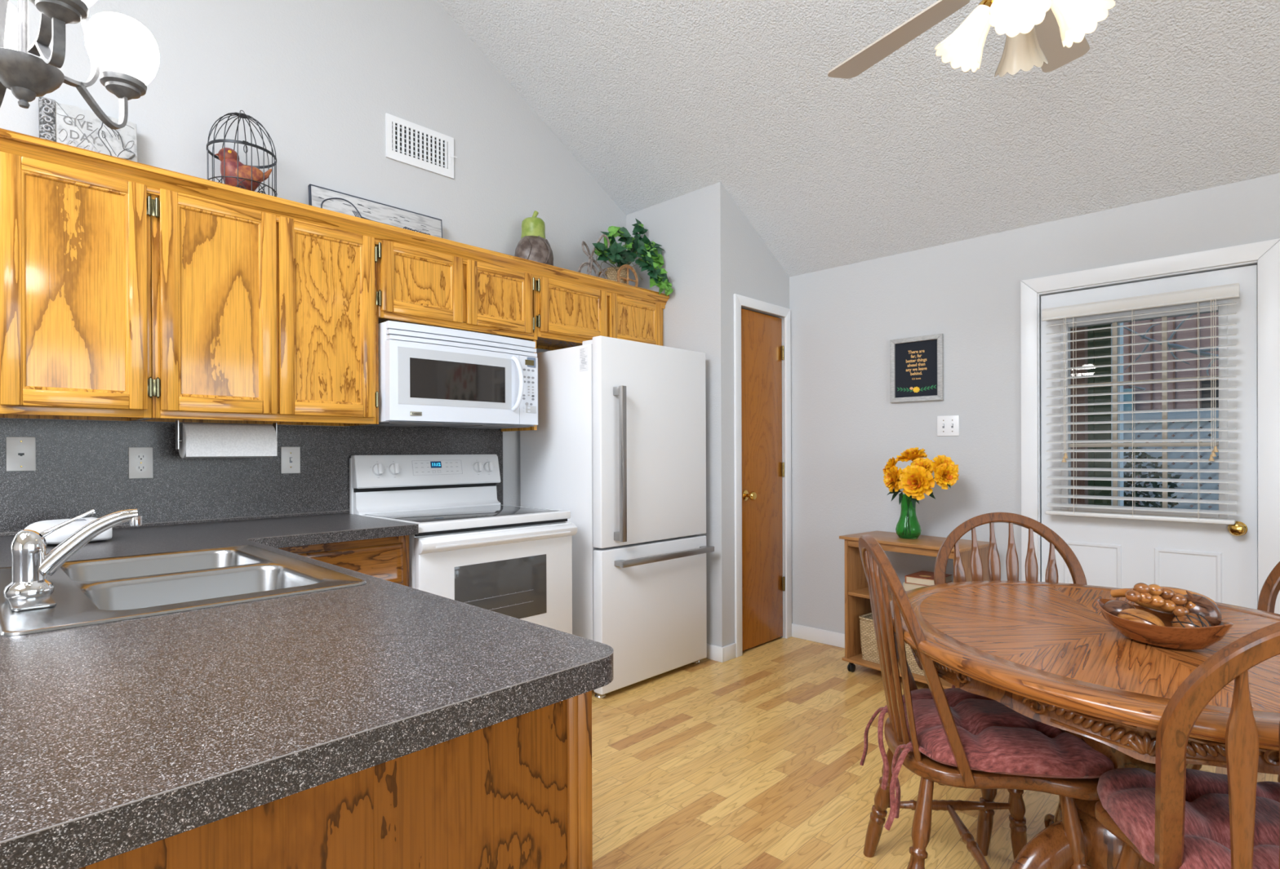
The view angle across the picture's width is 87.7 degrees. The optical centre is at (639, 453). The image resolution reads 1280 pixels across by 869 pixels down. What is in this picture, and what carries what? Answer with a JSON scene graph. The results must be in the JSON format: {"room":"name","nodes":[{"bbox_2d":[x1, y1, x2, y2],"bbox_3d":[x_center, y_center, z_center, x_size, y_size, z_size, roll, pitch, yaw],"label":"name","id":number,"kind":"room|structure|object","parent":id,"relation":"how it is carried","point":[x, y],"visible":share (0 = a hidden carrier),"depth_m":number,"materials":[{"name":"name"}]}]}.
{"room":"kitchen","nodes":[
{"label":"kitchen","id":0,"kind":"room"},
{"bbox_2d":[0,0,626,506],"bbox_3d":[-2.043,-0.974,2.355,0.120,4.334,7.180,0,0,44],"label":"wall","id":1,"kind":"structure","parent":0,"point":[322,77],"depth_m":3.03,"materials":[{"name":"grey paint"}]},
{"bbox_2d":[0,151,153,421],"bbox_3d":[-1.908,-0.514,2.162,0.338,0.796,0.488,0,0,44],"label":"upper cabinet","id":2,"kind":"object","parent":1,"relation":"attached to","point":[75,244],"visible":0.94,"depth_m":2.08,"materials":[{"name":"brown wood"}]},
{"bbox_2d":[38,96,137,162],"bbox_3d":[-1.916,-1.056,2.322,0.057,0.285,0.264,0,0,44],"label":"wall plaque","id":3,"kind":"object","parent":2,"relation":"on","point":[65,124],"visible":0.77,"depth_m":2.31,"materials":[{"name":"wood"}]},
{"bbox_2d":[0,418,350,533],"bbox_3d":[-1.798,0.077,2.512,0.008,0.386,1.397,0,0,44],"label":"backsplash","id":4,"kind":"structure","parent":1,"relation":"attached to","point":[82,466],"depth_m":2.50,"materials":[{"name":"laminate"}]},
{"bbox_2d":[5,436,35,471],"bbox_3d":[-2.066,0.003,2.224,0.008,0.114,0.073,0,0,44],"label":"phone jack plate","id":5,"kind":"object","parent":4,"relation":"attached to","point":[20,451],"visible":1,"depth_m":2.22,"materials":[{"name":"white plastic"}]},
{"bbox_2d":[128,447,153,479],"bbox_3d":[-1.840,0.036,2.457,0.008,0.115,0.073,0,0,44],"label":"outlet plate","id":6,"kind":"object","parent":4,"relation":"attached to","point":[140,459],"visible":1,"depth_m":2.45,"materials":[{"name":"white plastic"}]},
{"bbox_2d":[135,464,146,472],"bbox_3d":[-1.838,0.057,2.455,0.003,0.029,0.033,0,0,44],"label":"receptacle","id":7,"kind":"object","parent":6,"relation":"attached to","point":[139,468],"depth_m":2.45,"materials":[{"name":"white plastic"}]},
{"bbox_2d":[135,453,146,461],"bbox_3d":[-1.838,0.016,2.455,0.003,0.029,0.033,0,0,44],"label":"receptacle","id":8,"kind":"object","parent":6,"relation":"attached to","point":[139,457],"depth_m":2.45,"materials":[{"name":"white plastic"}]},
{"bbox_2d":[280,446,300,473],"bbox_3d":[-1.478,0.030,2.822,0.018,0.113,0.076,0,0,44],"label":"switch plate","id":9,"kind":"object","parent":4,"relation":"attached to","point":[290,456],"visible":1,"depth_m":2.82,"materials":[{"name":"white plastic"}]},
{"bbox_2d":[137,188,378,426],"bbox_3d":[-1.471,-0.517,2.612,0.338,0.796,0.775,0,0,44],"label":"upper cabinet","id":10,"kind":"object","parent":1,"relation":"attached to","point":[256,319],"visible":0.88,"depth_m":2.45,"materials":[{"name":"brown wood"}]},
{"bbox_2d":[175,420,276,449],"bbox_3d":[-1.558,-0.066,2.522,0.040,0.104,0.328,0,0,44],"label":"paper towel holder","id":11,"kind":"object","parent":10,"relation":"attached to","point":[274,424],"visible":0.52,"depth_m":2.40,"materials":[{"name":"silver metal"}]},
{"bbox_2d":[178,422,277,458],"bbox_3d":[-1.557,-0.046,2.523,0.130,0.129,0.298,0,0,44],"label":"paper towel roll","id":12,"kind":"object","parent":11,"relation":"hanging from","point":[199,441],"visible":0.97,"depth_m":2.47,"materials":[{"name":"beige paper"}]},
{"bbox_2d":[206,110,277,196],"bbox_3d":[-1.528,-1.116,2.562,0.236,0.402,0.235,0,0,44],"label":"birdcage","id":13,"kind":"object","parent":10,"relation":"on","point":[240,115],"visible":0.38,"depth_m":2.52,"materials":[{"name":"black metal"}]},
{"bbox_2d":[214,147,271,191],"bbox_3d":[-1.525,-1.037,2.565,0.106,0.238,0.195,0,0,44],"label":"bird figurine","id":14,"kind":"object","parent":13,"relation":"in","point":[231,156],"visible":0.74,"depth_m":2.52,"materials":[{"name":"red paint"}]},
{"bbox_2d":[385,113,457,178],"bbox_3d":[-1.063,-1.497,3.260,0.026,0.206,0.361,0,0,44],"label":"air vent","id":15,"kind":"object","parent":1,"relation":"in","point":[408,143],"visible":1,"depth_m":3.25,"materials":[{"name":"white metal"}]},
{"bbox_2d":[349,425,502,505],"bbox_3d":[-1.027,0.097,3.308,0.005,0.458,0.818,0,0,44],"label":"backsplash","id":16,"kind":"structure","parent":1,"relation":"attached to","point":[364,440],"depth_m":3.28,"materials":[{"name":"laminate"}]},
{"bbox_2d":[375,240,537,341],"bbox_3d":[-0.918,-0.745,3.182,0.338,0.348,0.835,0,0,44],"label":"upper cabinet","id":17,"kind":"object","parent":1,"relation":"attached to","point":[416,286],"visible":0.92,"depth_m":3.02,"materials":[{"name":"brown wood"}]},
{"bbox_2d":[307,184,442,238],"bbox_3d":[-1.195,-1.035,3.071,0.041,0.234,0.619,0,0,44],"label":"sign","id":18,"kind":"object","parent":17,"relation":"on","point":[318,197],"visible":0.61,"depth_m":3.04,"materials":[{"name":"grey"}]},
{"bbox_2d":[359,320,537,429],"bbox_3d":[-0.881,-0.338,3.128,0.444,0.424,0.761,0,0,44],"label":"microwave","id":19,"kind":"object","parent":17,"relation":"attached to","point":[429,376],"visible":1,"depth_m":2.95,"materials":[{"name":"white plastic"}]},
{"bbox_2d":[525,386,533,405],"bbox_3d":[-0.539,-0.279,3.251,0.006,0.096,0.055,0,0,40],"label":"keypad","id":20,"kind":"object","parent":19,"relation":"on","point":[529,389],"depth_m":3.25,"materials":[{"name":"grey plastic"}]},
{"bbox_2d":[501,340,537,431],"bbox_3d":[-0.636,-0.343,3.480,0.290,0.455,0.018,0,0,44],"label":"panel","id":21,"kind":"object","parent":17,"relation":"attached to","point":[531,428],"visible":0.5,"depth_m":3.44,"materials":[{"name":"brown wood"}]},
{"bbox_2d":[535,276,662,351],"bbox_3d":[-0.300,-0.758,3.817,0.338,0.330,0.959,0,0,44],"label":"upper cabinet","id":22,"kind":"object","parent":1,"relation":"attached to","point":[569,315],"visible":0.66,"depth_m":3.63,"materials":[{"name":"brown wood"}]},
{"bbox_2d":[0,128,669,309],"bbox_3d":[-0.897,-0.909,2.952,0.050,0.080,3.034,0,0,44],"label":"crown molding","id":23,"kind":"structure","parent":22,"relation":"attached to","point":[155,179],"depth_m":2.48,"materials":[{"name":"brown wood"}]},
{"bbox_2d":[514,210,553,266],"bbox_3d":[-0.568,-1.110,3.569,0.210,0.377,0.210,0,0,44],"label":"ornament","id":24,"kind":"object","parent":22,"relation":"on","point":[533,246],"visible":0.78,"depth_m":3.51,"materials":[{"name":"brown ceramic"}]},
{"bbox_2d":[577,234,638,287],"bbox_3d":[-0.214,-1.078,3.865,0.214,0.307,0.384,0,0,44],"label":"planter","id":25,"kind":"object","parent":22,"relation":"on","point":[621,275],"visible":0.59,"depth_m":3.87,"materials":[{"name":"wicker"}]},
{"bbox_2d":[603,266,629,284],"bbox_3d":[-0.140,-1.028,3.942,0.158,0.103,0.157,0,0,44],"label":"basket","id":26,"kind":"object","parent":25,"relation":"on","point":[621,276],"depth_m":3.87,"materials":[{"name":"beige wicker"}]},
{"bbox_2d":[591,218,672,296],"bbox_3d":[-0.098,-1.184,3.909,0.391,0.502,0.534,0,0,44],"label":"ivy plant","id":27,"kind":"object","parent":25,"relation":"in","point":[652,259],"visible":0.98,"depth_m":3.92,"materials":[{"name":"green plant"}]},
{"bbox_2d":[626,182,789,647],"bbox_3d":[0.439,-0.191,4.281,0.755,2.738,0.724,0,0,44],"label":"wall","id":28,"kind":"structure","parent":0,"point":[713,253],"depth_m":3.84,"materials":[{"name":"grey paint"}]},
{"bbox_2d":[706,643,723,662],"bbox_3d":[0.193,1.137,4.015,0.766,0.085,0.012,0,0,44],"label":"baseboard","id":29,"kind":"structure","parent":28,"relation":"attached to","point":[715,653],"depth_m":3.78,"materials":[{"name":"white paint"}]},
{"bbox_2d":[723,643,735,662],"bbox_3d":[0.508,1.136,3.798,0.012,0.085,0.116,0,0,44],"label":"baseboard","id":30,"kind":"structure","parent":28,"relation":"attached to","point":[729,651],"depth_m":3.79,"materials":[{"name":"white paint"}]},
{"bbox_2d":[733,293,791,657],"bbox_3d":[0.755,0.129,4.052,0.016,2.096,0.597,0,0,44],"label":"trim","id":31,"kind":"structure","parent":28,"relation":"attached to","point":[739,300],"depth_m":3.87,"materials":[{"name":"white paint"}]},
{"bbox_2d":[741,308,785,651],"bbox_3d":[0.760,0.156,4.063,0.106,2.018,0.487,0,0,44],"label":"door","id":32,"kind":"structure","parent":28,"relation":"in","point":[762,351],"depth_m":4.07,"materials":[{"name":"orange wood"}]},
{"bbox_2d":[435,0,1279,277],"bbox_3d":[-0.079,-2.117,0.440,5.610,2.136,7.180,0,0,44],"label":"ceiling","id":33,"kind":"structure","parent":0,"point":[659,101],"depth_m":3.07,"materials":[{"name":"white paint"}]},
{"bbox_2d":[0,0,159,129],"bbox_3d":[-1.031,-1.745,1.095,0.325,2.349,0.345,0,0,-18],"label":"chandelier","id":34,"kind":"object","parent":33,"relation":"hanging from","point":[123,54],"visible":1,"depth_m":1.16,"materials":[{"name":"white glass"}]},
{"bbox_2d":[827,0,1115,79],"bbox_3d":[1.008,-1.571,1.759,1.214,1.078,1.170,0,0,44],"label":"ceiling fan","id":35,"kind":"object","parent":33,"relation":"hanging from","point":[1048,35],"visible":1,"depth_m":1.80,"materials":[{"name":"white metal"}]},
{"bbox_2d":[977,0,993,7],"bbox_3d":[0.922,-1.184,1.761,0.065,0.061,0.049,0,0,44],"label":"socket","id":36,"kind":"object","parent":35,"relation":"attached to","point":[984,3],"depth_m":1.75,"materials":[{"name":"gold metal"}]},
{"bbox_2d":[591,636,1278,868],"bbox_3d":[-0.065,1.249,0.448,5.610,0.120,7.180,0,0,44],"label":"floor","id":37,"kind":"structure","parent":0,"point":[751,760],"depth_m":2.42,"materials":[{"name":"laminate"}]},
{"bbox_2d":[78,690,592,868],"bbox_3d":[-1.310,0.753,1.281,2.324,0.879,1.206,0,0,44],"label":"base cabinet","id":38,"kind":"object","parent":37,"relation":"on","point":[515,793],"visible":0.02,"depth_m":0.74,"materials":[{"name":"brown wood"}]},
{"bbox_2d":[0,510,613,868],"bbox_3d":[-1.095,0.285,1.515,2.388,0.051,1.846,0,0,44],"label":"countertop","id":39,"kind":"structure","parent":38,"relation":"on","point":[119,737],"depth_m":0.77,"materials":[{"name":"laminate"}]},
{"bbox_2d":[23,517,111,545],"bbox_3d":[-1.750,0.241,2.036,0.170,0.069,0.201,0,0,36],"label":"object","id":40,"kind":"object","parent":39,"relation":"on","point":[55,538],"visible":0.37,"depth_m":2.00,"materials":[{"name":"white"}]},
{"bbox_2d":[3,509,142,611],"bbox_3d":[-1.085,0.189,1.280,0.250,0.160,0.202,0,0,44],"label":"faucet","id":41,"kind":"object","parent":39,"relation":"on","point":[29,588],"visible":1,"depth_m":1.23,"materials":[{"name":"silver metal"}]},
{"bbox_2d":[0,545,366,635],"bbox_3d":[-1.041,0.360,1.466,0.813,0.186,0.555,0,0,44],"label":"sink","id":42,"kind":"object","parent":39,"relation":"in","point":[89,592],"visible":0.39,"depth_m":1.46,"materials":[{"name":"silver metal"}]},
{"bbox_2d":[278,535,408,586],"bbox_3d":[-1.297,0.750,2.576,0.632,0.879,0.562,0,0,44],"label":"base cabinet","id":43,"kind":"object","parent":37,"relation":"on","point":[387,558],"visible":0.12,"depth_m":2.45,"materials":[{"name":"brown wood"}]},
{"bbox_2d":[349,454,577,634],"bbox_3d":[-0.797,0.597,3.030,0.686,1.178,0.766,0,0,44],"label":"range","id":44,"kind":"object","parent":37,"relation":"on","point":[470,548],"visible":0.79,"depth_m":2.96,"materials":[{"name":"white metal"}]},
{"bbox_2d":[370,460,479,478],"bbox_3d":[-0.987,0.073,3.238,0.017,0.076,0.652,0,0,44],"label":"control panel","id":45,"kind":"object","parent":44,"relation":"attached to","point":[407,468],"depth_m":3.20,"materials":[{"name":"grey plastic"}]},
{"bbox_2d":[354,504,570,533],"bbox_3d":[-0.804,0.288,3.034,0.608,0.036,0.765,0,0,44],"label":"cooktop","id":46,"kind":"object","parent":44,"relation":"in","point":[432,518],"depth_m":2.93,"materials":[{"name":"white ceramic"}]},
{"bbox_2d":[520,335,714,698],"bbox_3d":[-0.117,0.311,3.660,0.722,1.742,0.801,0,0,44],"label":"refrigerator","id":47,"kind":"object","parent":37,"relation":"on","point":[618,444],"visible":0.84,"depth_m":3.38,"materials":[{"name":"white metal"}]},
{"bbox_2d":[580,348,586,368],"bbox_3d":[-0.275,-0.461,3.254,0.052,0.098,0.001,0,0,44],"label":"print","id":48,"kind":"object","parent":47,"relation":"attached to","point":[583,351],"depth_m":3.25,"materials":[{"name":"grey"}]},
{"bbox_2d":[839,530,989,688],"bbox_3d":[1.422,0.811,3.457,0.367,0.730,0.654,0,0,-39],"label":"utility cart","id":49,"kind":"object","parent":37,"relation":"on","point":[857,600],"visible":0.29,"depth_m":3.56,"materials":[{"name":"brown wood"}]},
{"bbox_2d":[848,584,892,601],"bbox_3d":[1.428,0.752,3.462,0.339,0.016,0.573,0,0,-39],"label":"shelf","id":50,"kind":"object","parent":49,"relation":"attached to","point":[861,591],"depth_m":3.59,"materials":[{"name":"brown wood"}]},
{"bbox_2d":[858,612,924,675],"bbox_3d":[1.389,0.986,3.488,0.260,0.228,0.417,0,0,-39],"label":"woven basket","id":51,"kind":"object","parent":49,"relation":"on","point":[868,637],"visible":0.21,"depth_m":3.51,"materials":[{"name":"beige wicker"}]},
{"bbox_2d":[895,493,921,539],"bbox_3d":[1.408,0.332,3.497,0.126,0.228,0.126,0,0,44],"label":"glass vase","id":52,"kind":"object","parent":49,"relation":"on","point":[908,526],"visible":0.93,"depth_m":3.46,"materials":[{"name":"green glass"}]},
{"bbox_2d":[883,466,902,504],"bbox_3d":[1.333,0.249,3.497,0.131,0.370,0.111,0,0,44],"label":"peony","id":53,"kind":"object","parent":52,"relation":"in","point":[891,479],"visible":0.91,"depth_m":3.49,"materials":[{"name":"orange plant"}]},
{"bbox_2d":[882,457,906,502],"bbox_3d":[1.347,0.225,3.546,0.104,0.417,0.154,0,0,-15],"label":"peony","id":54,"kind":"object","parent":52,"relation":"in","point":[892,462],"visible":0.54,"depth_m":3.54,"materials":[{"name":"orange plant"}]},
{"bbox_2d":[895,447,927,462],"bbox_3d":[1.423,0.200,3.494,0.153,0.468,0.155,0,0,44],"label":"peony","id":55,"kind":"object","parent":52,"relation":"in","point":[911,454],"visible":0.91,"depth_m":3.47,"materials":[{"name":"orange plant"}]},
{"bbox_2d":[897,465,934,508],"bbox_3d":[1.392,0.248,3.395,0.113,0.372,0.195,0,0,-22],"label":"peony","id":56,"kind":"object","parent":52,"relation":"in","point":[916,482],"visible":0.99,"depth_m":3.37,"materials":[{"name":"orange plant"}]},
{"bbox_2d":[909,457,933,502],"bbox_3d":[1.431,0.228,3.421,0.168,0.412,0.103,0,0,44],"label":"peony","id":57,"kind":"object","parent":52,"relation":"in","point":[925,463],"visible":0.36,"depth_m":3.40,"materials":[{"name":"orange plant"}]},
{"bbox_2d":[928,463,959,499],"bbox_3d":[1.454,0.242,3.378,0.295,0.384,0.112,0,0,44],"label":"peony","id":58,"kind":"object","parent":52,"relation":"in","point":[940,480],"visible":0.95,"depth_m":3.30,"materials":[{"name":"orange plant"}]},
{"bbox_2d":[930,455,958,494],"bbox_3d":[1.468,0.221,3.397,0.286,0.426,0.118,0,0,44],"label":"peony","id":59,"kind":"object","parent":52,"relation":"in","point":[943,460],"visible":0.51,"depth_m":3.33,"materials":[{"name":"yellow plant"}]},
{"bbox_3d":[1.466,0.721,3.383,0.220,0.045,0.175,0,0,-42],"label":"book","id":60,"kind":"object","parent":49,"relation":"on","visible":0},
{"bbox_2d":[903,582,953,591],"bbox_3d":[1.469,0.677,3.379,0.210,0.042,0.160,0,0,-35],"label":"book","id":61,"kind":"object","parent":60,"relation":"on","point":[907,587],"visible":0.25,"depth_m":3.35,"materials":[{"name":"beige paper"}]},
{"bbox_2d":[905,570,951,586],"bbox_3d":[1.464,0.637,3.381,0.200,0.036,0.155,0,0,-44],"label":"book","id":62,"kind":"object","parent":61,"relation":"on","point":[921,578],"visible":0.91,"depth_m":3.35,"materials":[{"name":"beige paper"}]},
{"bbox_2d":[858,534,1099,868],"bbox_3d":[0.839,0.700,1.725,0.507,0.972,0.487,0,0,8],"label":"dining chair","id":63,"kind":"object","parent":37,"relation":"on","point":[891,645],"visible":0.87,"depth_m":1.60,"materials":[{"name":"brown wood"}]},
{"bbox_2d":[859,688,1115,831],"bbox_3d":[0.870,0.784,1.720,0.528,0.269,0.438,0,0,8],"label":"seat cushion","id":64,"kind":"object","parent":63,"relation":"on","point":[995,738],"visible":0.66,"depth_m":1.58,"materials":[{"name":"red fabric"}]},
{"bbox_2d":[933,512,1087,856],"bbox_3d":[1.253,0.698,2.148,0.487,0.972,0.507,0,0,9],"label":"dining chair","id":65,"kind":"object","parent":37,"relation":"on","point":[985,819],"visible":0.23,"depth_m":2.35,"materials":[{"name":"brown wood"}]},
{"bbox_2d":[889,581,1279,868],"bbox_3d":[1.159,0.801,1.598,1.094,0.760,1.253,0,0,6],"label":"dining table","id":66,"kind":"object","parent":37,"relation":"on","point":[1047,652],"visible":0.6,"depth_m":1.42,"materials":[{"name":"brown wood"}]},
{"bbox_2d":[1097,599,1233,649],"bbox_3d":[1.154,0.385,1.477,0.172,0.073,0.260,0,0,-24],"label":"wooden bowl","id":67,"kind":"object","parent":66,"relation":"on","point":[1169,637],"visible":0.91,"depth_m":1.41,"materials":[{"name":"brown wood"}]},
{"bbox_2d":[1101,600,1135,621],"bbox_3d":[1.114,0.371,1.548,0.060,0.058,0.074,0,0,-24],"label":"avocado","id":68,"kind":"object","parent":67,"relation":"in","point":[1113,607],"visible":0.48,"depth_m":1.54,"materials":[{"name":"brown wood"}]},
{"bbox_2d":[1117,608,1165,626],"bbox_3d":[1.113,0.377,1.480,0.056,0.059,0.102,0,0,-24],"label":"mango","id":69,"kind":"object","parent":67,"relation":"in","point":[1131,614],"visible":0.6,"depth_m":1.47,"materials":[{"name":"brown wood"}]},
{"bbox_2d":[1124,582,1195,617],"bbox_3d":[1.125,0.316,1.439,0.152,0.072,0.044,0,0,4],"label":"grapes","id":70,"kind":"object","parent":67,"relation":"in","point":[1142,593],"visible":1,"depth_m":1.43,"materials":[{"name":"brown wood"}]},
{"bbox_2d":[1110,586,1217,614],"bbox_3d":[1.183,0.331,1.511,0.065,0.060,0.205,0,0,-24],"label":"banana","id":71,"kind":"object","parent":67,"relation":"in","point":[1120,593],"visible":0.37,"depth_m":1.51,"materials":[{"name":"brown wood"}]},
{"bbox_2d":[1170,612,1211,627],"bbox_3d":[1.174,0.371,1.419,0.066,0.064,0.074,0,0,-24],"label":"pineapple","id":72,"kind":"object","parent":67,"relation":"in","point":[1193,620],"visible":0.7,"depth_m":1.40,"materials":[{"name":"brown wood"}]},
{"bbox_2d":[1176,591,1222,626],"bbox_3d":[1.203,0.338,1.440,0.068,0.084,0.084,0,0,-24],"label":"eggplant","id":73,"kind":"object","parent":67,"relation":"in","point":[1205,607],"visible":0.58,"depth_m":1.41,"materials":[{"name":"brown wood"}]},
{"bbox_2d":[1094,622,1279,868],"bbox_3d":[1.112,0.701,1.154,0.487,0.972,0.507,0,0,16],"label":"dining chair","id":74,"kind":"object","parent":37,"relation":"on","point":[1233,661],"visible":0.83,"depth_m":1.02,"materials":[{"name":"brown wood"}]},
{"bbox_2d":[1097,768,1279,868],"bbox_3d":[1.121,0.784,1.183,0.438,0.269,0.528,0,0,16],"label":"seat cushion","id":75,"kind":"object","parent":74,"relation":"on","point":[1127,795],"visible":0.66,"depth_m":1.24,"materials":[{"name":"red fabric"}]},
{"bbox_2d":[1191,561,1279,782],"bbox_3d":[1.836,0.696,1.819,0.507,0.972,0.487,0,0,-11],"label":"dining chair","id":76,"kind":"object","parent":37,"relation":"on","point":[1270,589],"visible":0.08,"depth_m":2.06,"materials":[{"name":"brown wood"}]},
{"bbox_2d":[789,173,1279,634],"bbox_3d":[2.389,-0.037,2.977,5.370,2.420,0.120,0,0,44],"label":"wall","id":77,"kind":"structure","parent":0,"point":[846,428],"depth_m":3.64,"materials":[{"name":"grey paint"}]},
{"bbox_2d":[791,623,844,648],"bbox_3d":[1.436,1.133,3.817,1.316,0.085,0.012,0,0,44],"label":"baseboard","id":78,"kind":"structure","parent":77,"relation":"attached to","point":[820,636],"depth_m":4.13,"materials":[{"name":"white paint"}]},
{"bbox_2d":[889,333,943,403],"bbox_3d":[1.534,-0.466,3.703,0.288,0.358,0.023,0,0,44],"label":"framed print","id":79,"kind":"object","parent":77,"relation":"attached to","point":[916,363],"visible":1,"depth_m":3.70,"materials":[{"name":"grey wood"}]},
{"bbox_2d":[937,415,959,436],"bbox_3d":[1.658,-0.146,3.590,0.114,0.110,0.017,0,0,44],"label":"double switch plate","id":80,"kind":"object","parent":77,"relation":"attached to","point":[948,425],"visible":1,"depth_m":3.59,"materials":[{"name":"white plastic"}]},
{"bbox_2d":[1041,283,1239,524],"bbox_3d":[2.211,-0.199,2.987,0.709,0.990,0.072,0,0,44],"label":"window blind","id":81,"kind":"object","parent":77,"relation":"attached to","point":[1230,291],"visible":1,"depth_m":2.96,"materials":[{"name":"white plastic"}]},
{"bbox_2d":[1040,264,1257,609],"bbox_3d":[2.267,0.191,3.026,0.787,1.941,0.114,0,0,44],"label":"door","id":82,"kind":"structure","parent":77,"relation":"in","point":[1219,562],"depth_m":2.96,"materials":[{"name":"white paint"}]},
{"bbox_2d":[1020,238,1279,614],"bbox_3d":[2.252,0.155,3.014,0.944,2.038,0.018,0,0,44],"label":"trim","id":83,"kind":"structure","parent":77,"relation":"attached to","point":[1266,253],"depth_m":2.78,"materials":[{"name":"white paint"}]},
{"label":"outside","id":84,"kind":"structure","parent":0,"visible":0},
{"bbox_3d":[9.630,1.623,11.484,20.000,0.100,22.120,0,0,44],"label":"ground","id":85,"kind":"structure","parent":84,"visible":0},
{"bbox_2d":[1070,326,1088,504],"bbox_3d":[3.020,0.142,4.596,0.100,2.950,0.100,0,0,44],"label":"porch post","id":86,"kind":"object","parent":85,"relation":"on","point":[1081,335],"visible":0.14,"depth_m":4.55,"materials":[{"name":"brown"}]},
{"bbox_2d":[1087,323,1124,506],"bbox_3d":[2.395,0.092,5.550,2.650,3.050,0.140,0,0,44],"label":"wall","id":87,"kind":"structure","parent":85,"relation":"on","point":[1103,332],"depth_m":4.66,"materials":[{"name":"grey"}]},
{"bbox_2d":[1123,439,1182,508],"bbox_3d":[3.733,0.689,5.612,1.312,1.850,0.454,0,0,44],"label":"shrub","id":88,"kind":"object","parent":85,"relation":"on","point":[1126,503],"visible":0.24,"depth_m":5.30,"materials":[{"name":"green plant"}]},
{"bbox_2d":[1123,315,1218,391],"bbox_3d":[4.289,-0.214,4.616,1.608,3.654,0.120,0,0,44],"label":"bare tree","id":89,"kind":"object","parent":85,"relation":"on","point":[1201,352],"visible":0.57,"depth_m":4.93,"materials":[{"name":"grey plant"}]},
{"bbox_2d":[1123,311,1257,508],"bbox_3d":[6.648,-1.464,9.496,10.900,6.109,5.100,0,0,44],"label":"neighbor house","id":90,"kind":"structure","parent":85,"relation":"on","point":[1205,332],"depth_m":7.37,"materials":[{"name":"red"}]},
{"bbox_2d":[1123,410,1257,510],"bbox_3d":[3.762,0.644,6.161,4.244,1.975,0.125,0,0,44],"label":"lattice fence","id":91,"kind":"object","parent":85,"relation":"on","point":[1203,414],"visible":0.02,"depth_m":5.44,"materials":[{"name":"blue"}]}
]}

